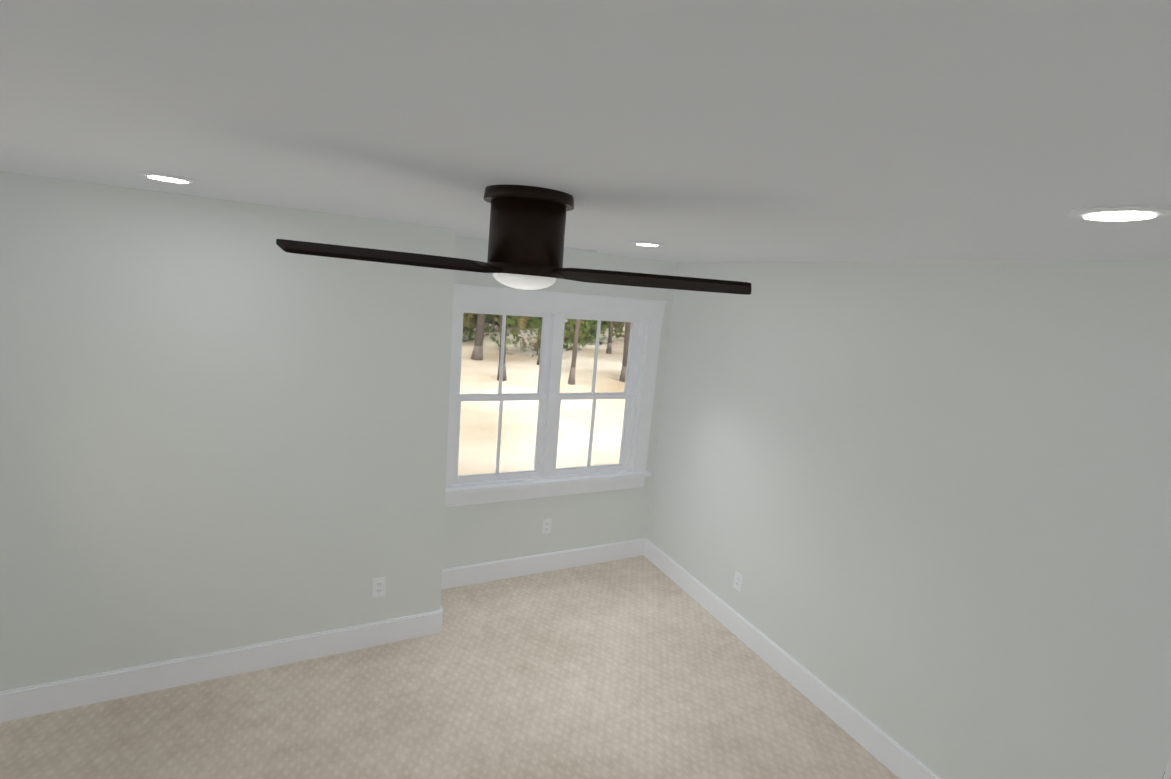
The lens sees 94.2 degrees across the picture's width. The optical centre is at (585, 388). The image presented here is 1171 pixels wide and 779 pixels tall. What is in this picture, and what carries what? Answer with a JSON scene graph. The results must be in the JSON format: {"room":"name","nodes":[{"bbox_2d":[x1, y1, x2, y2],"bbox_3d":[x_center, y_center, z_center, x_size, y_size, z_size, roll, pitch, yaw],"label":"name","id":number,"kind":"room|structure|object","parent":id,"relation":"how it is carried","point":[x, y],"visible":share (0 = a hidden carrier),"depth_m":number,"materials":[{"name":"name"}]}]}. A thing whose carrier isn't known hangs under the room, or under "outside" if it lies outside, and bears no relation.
{"room":"empty bedroom","nodes":[
{"label":"empty bedroom","id":0,"kind":"room"},
{"bbox_2d":[0,171,455,690],"bbox_3d":[-1.951,0.268,2.960,2.243,2.440,0.632,0,12,-27],"label":"wall jog","id":1,"kind":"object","parent":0,"point":[223,424],"visible":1,"depth_m":2.64,"materials":[{"name":"paint"}]},
{"bbox_2d":[0,610,440,722],"bbox_3d":[-1.839,1.455,2.917,2.093,0.148,0.016,0,12,-27],"label":"baseboard","id":2,"kind":"structure","parent":1,"relation":"attached to","point":[29,701],"depth_m":2.83,"materials":[{"name":"white wood"}]},
{"bbox_2d":[372,577,385,597],"bbox_3d":[-1.204,1.161,3.175,0.072,0.116,0.008,0,12,-27],"label":"outlet","id":3,"kind":"object","parent":1,"relation":"attached to","point":[379,586],"visible":1,"depth_m":3.17,"materials":[{"name":"grey plastic"}]},
{"bbox_2d":[0,555,898,778],"bbox_3d":[-0.351,1.891,1.994,4.217,0.120,4.381,0,12,-27],"label":"floor","id":4,"kind":"structure","parent":0,"point":[640,667],"depth_m":2.80,"materials":[{"name":"carpet"}]},
{"bbox_2d":[1162,755,1170,778],"bbox_3d":[1.886,1.116,1.211,0.177,2.032,0.828,0,12,-27],"label":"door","id":5,"kind":"structure","parent":4,"relation":"on","point":[1167,774],"depth_m":1.57,"materials":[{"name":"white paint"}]},
{"bbox_2d":[442,236,676,568],"bbox_3d":[-0.175,0.210,4.119,1.973,2.440,0.150,0,12,-27],"label":"wall","id":6,"kind":"structure","parent":0,"point":[485,532],"depth_m":4.09,"materials":[{"name":"paint"}]},
{"bbox_2d":[440,606,442,630],"bbox_3d":[-1.007,1.401,3.609,0.016,0.148,0.482,0,12,-27],"label":"baseboard","id":7,"kind":"structure","parent":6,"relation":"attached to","point":[441,619],"depth_m":3.40,"materials":[{"name":"white wood"}]},
{"bbox_2d":[441,538,645,588],"bbox_3d":[-0.303,1.350,4.219,1.823,0.148,0.016,0,12,-27],"label":"baseboard","id":8,"kind":"structure","parent":6,"relation":"attached to","point":[492,571],"depth_m":4.18,"materials":[{"name":"white wood"}]},
{"bbox_2d":[542,519,551,533],"bbox_3d":[-0.295,1.056,4.160,0.072,0.116,0.008,0,12,-27],"label":"electrical outlet","id":9,"kind":"object","parent":6,"relation":"attached to","point":[546,526],"visible":1,"depth_m":4.16,"materials":[{"name":"grey plastic"}]},
{"bbox_2d":[445,284,666,506],"bbox_3d":[-0.244,0.060,4.016,1.757,1.519,0.210,0,12,-27],"label":"window","id":10,"kind":"structure","parent":6,"relation":"in","point":[555,310],"depth_m":3.99,"materials":[{"name":"clear glass"}]},
{"bbox_2d":[0,0,1170,261],"bbox_3d":[-0.133,-0.618,1.533,4.217,0.120,4.381,0,12,-27],"label":"ceiling","id":11,"kind":"structure","parent":0,"point":[844,130],"depth_m":0.82,"materials":[{"name":"white paint"}]},
{"bbox_2d":[138,171,196,183],"bbox_3d":[-1.452,-0.731,1.893,0.166,0.012,0.166,0,12,-27],"label":"recessed light","id":12,"kind":"object","parent":11,"relation":"in","point":[168,177],"visible":1,"depth_m":1.86,"materials":[{"name":"white plastic"}]},
{"bbox_2d":[276,184,751,294],"bbox_3d":[-0.274,-0.448,1.646,1.135,0.277,1.135,0,12,-27],"label":"ceiling fan","id":13,"kind":"object","parent":11,"relation":"attached to","point":[526,238],"visible":1,"depth_m":1.51,"materials":[{"name":"brown metal"}]},
{"bbox_2d":[564,246,599,251],"bbox_3d":[-0.038,-0.929,3.636,0.270,0.010,0.115,0,12,-27],"label":"ceiling vent","id":14,"kind":"object","parent":11,"relation":"in","point":[580,249],"visible":0.81,"depth_m":3.60,"materials":[{"name":"grey metal"}]},
{"bbox_2d":[631,241,662,246],"bbox_3d":[0.319,-0.746,2.812,0.166,0.012,0.166,0,12,-27],"label":"recessed light","id":15,"kind":"object","parent":11,"relation":"in","point":[646,243],"visible":1,"depth_m":2.77,"materials":[{"name":"white plastic"}]},
{"bbox_2d":[1068,205,1170,220],"bbox_3d":[1.138,-0.371,1.159,0.166,0.012,0.166,0,12,-27],"label":"recessed light","id":16,"kind":"object","parent":11,"relation":"in","point":[1120,213],"visible":0.98,"depth_m":1.13,"materials":[{"name":"white plastic"}]},
{"bbox_2d":[646,260,1170,778],"bbox_3d":[1.607,0.641,2.613,0.150,2.440,4.231,0,12,-27],"label":"wall","id":17,"kind":"structure","parent":0,"point":[924,508],"depth_m":2.42,"materials":[{"name":"paint"}]},
{"bbox_2d":[733,571,742,591],"bbox_3d":[1.015,1.284,3.620,0.008,0.116,0.072,0,12,-27],"label":"electrical outlet","id":18,"kind":"object","parent":17,"relation":"attached to","point":[738,581],"visible":1,"depth_m":3.61,"materials":[{"name":"grey plastic"}]},
{"bbox_2d":[644,538,940,778],"bbox_3d":[1.402,1.750,2.847,0.016,0.148,4.081,0,12,-27],"label":"baseboard","id":19,"kind":"structure","parent":17,"relation":"attached to","point":[888,752],"depth_m":3.13,"materials":[{"name":"white wood"}]},
{"label":"outside","id":20,"kind":"structure","parent":0,"visible":0},
{"bbox_2d":[458,319,624,475],"bbox_3d":[-10.028,-17.676,107.349,240.000,0.150,195.389,0,12,-27],"label":"ground","id":21,"kind":"structure","parent":20,"point":[571,428],"depth_m":12.26,"materials":[{"name":"beige sand"}]},
{"bbox_2d":[471,314,485,359],"bbox_3d":[-2.397,-10.997,17.216,7.974,20.536,6.066,0,12,-27],"label":"tree","id":22,"kind":"object","parent":21,"relation":"on","point":[478,345],"depth_m":18.98,"materials":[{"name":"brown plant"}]},
{"bbox_2d":[497,315,506,380],"bbox_3d":[-2.279,-4.849,14.806,3.520,9.361,4.404,0,12,-27],"label":"tree","id":23,"kind":"object","parent":21,"relation":"on","point":[504,371],"depth_m":15.42,"materials":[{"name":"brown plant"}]},
{"bbox_2d":[462,313,624,356],"bbox_3d":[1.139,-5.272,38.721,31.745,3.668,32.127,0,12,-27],"label":"tree","id":24,"kind":"object","parent":21,"relation":"on","point":[583,330],"depth_m":24.14,"materials":[{"name":"green plant"}]},
{"bbox_2d":[568,319,579,384],"bbox_3d":[0.897,-3.933,15.483,4.647,7.857,3.793,0,12,-27],"label":"tree","id":25,"kind":"object","parent":21,"relation":"on","point":[573,363],"depth_m":15.78,"materials":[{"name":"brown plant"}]},
{"bbox_2d":[606,321,612,353],"bbox_3d":[0.748,-5.782,24.035,5.251,8.377,5.196,0,12,-27],"label":"tree","id":26,"kind":"object","parent":21,"relation":"on","point":[608,350],"depth_m":24.39,"materials":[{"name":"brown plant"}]},
{"bbox_2d":[619,322,630,381],"bbox_3d":[1.381,-10.367,15.203,6.944,20.666,7.706,0,12,-27],"label":"tree","id":27,"kind":"object","parent":21,"relation":"on","point":[625,356],"depth_m":17.00,"materials":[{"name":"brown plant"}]}
]}

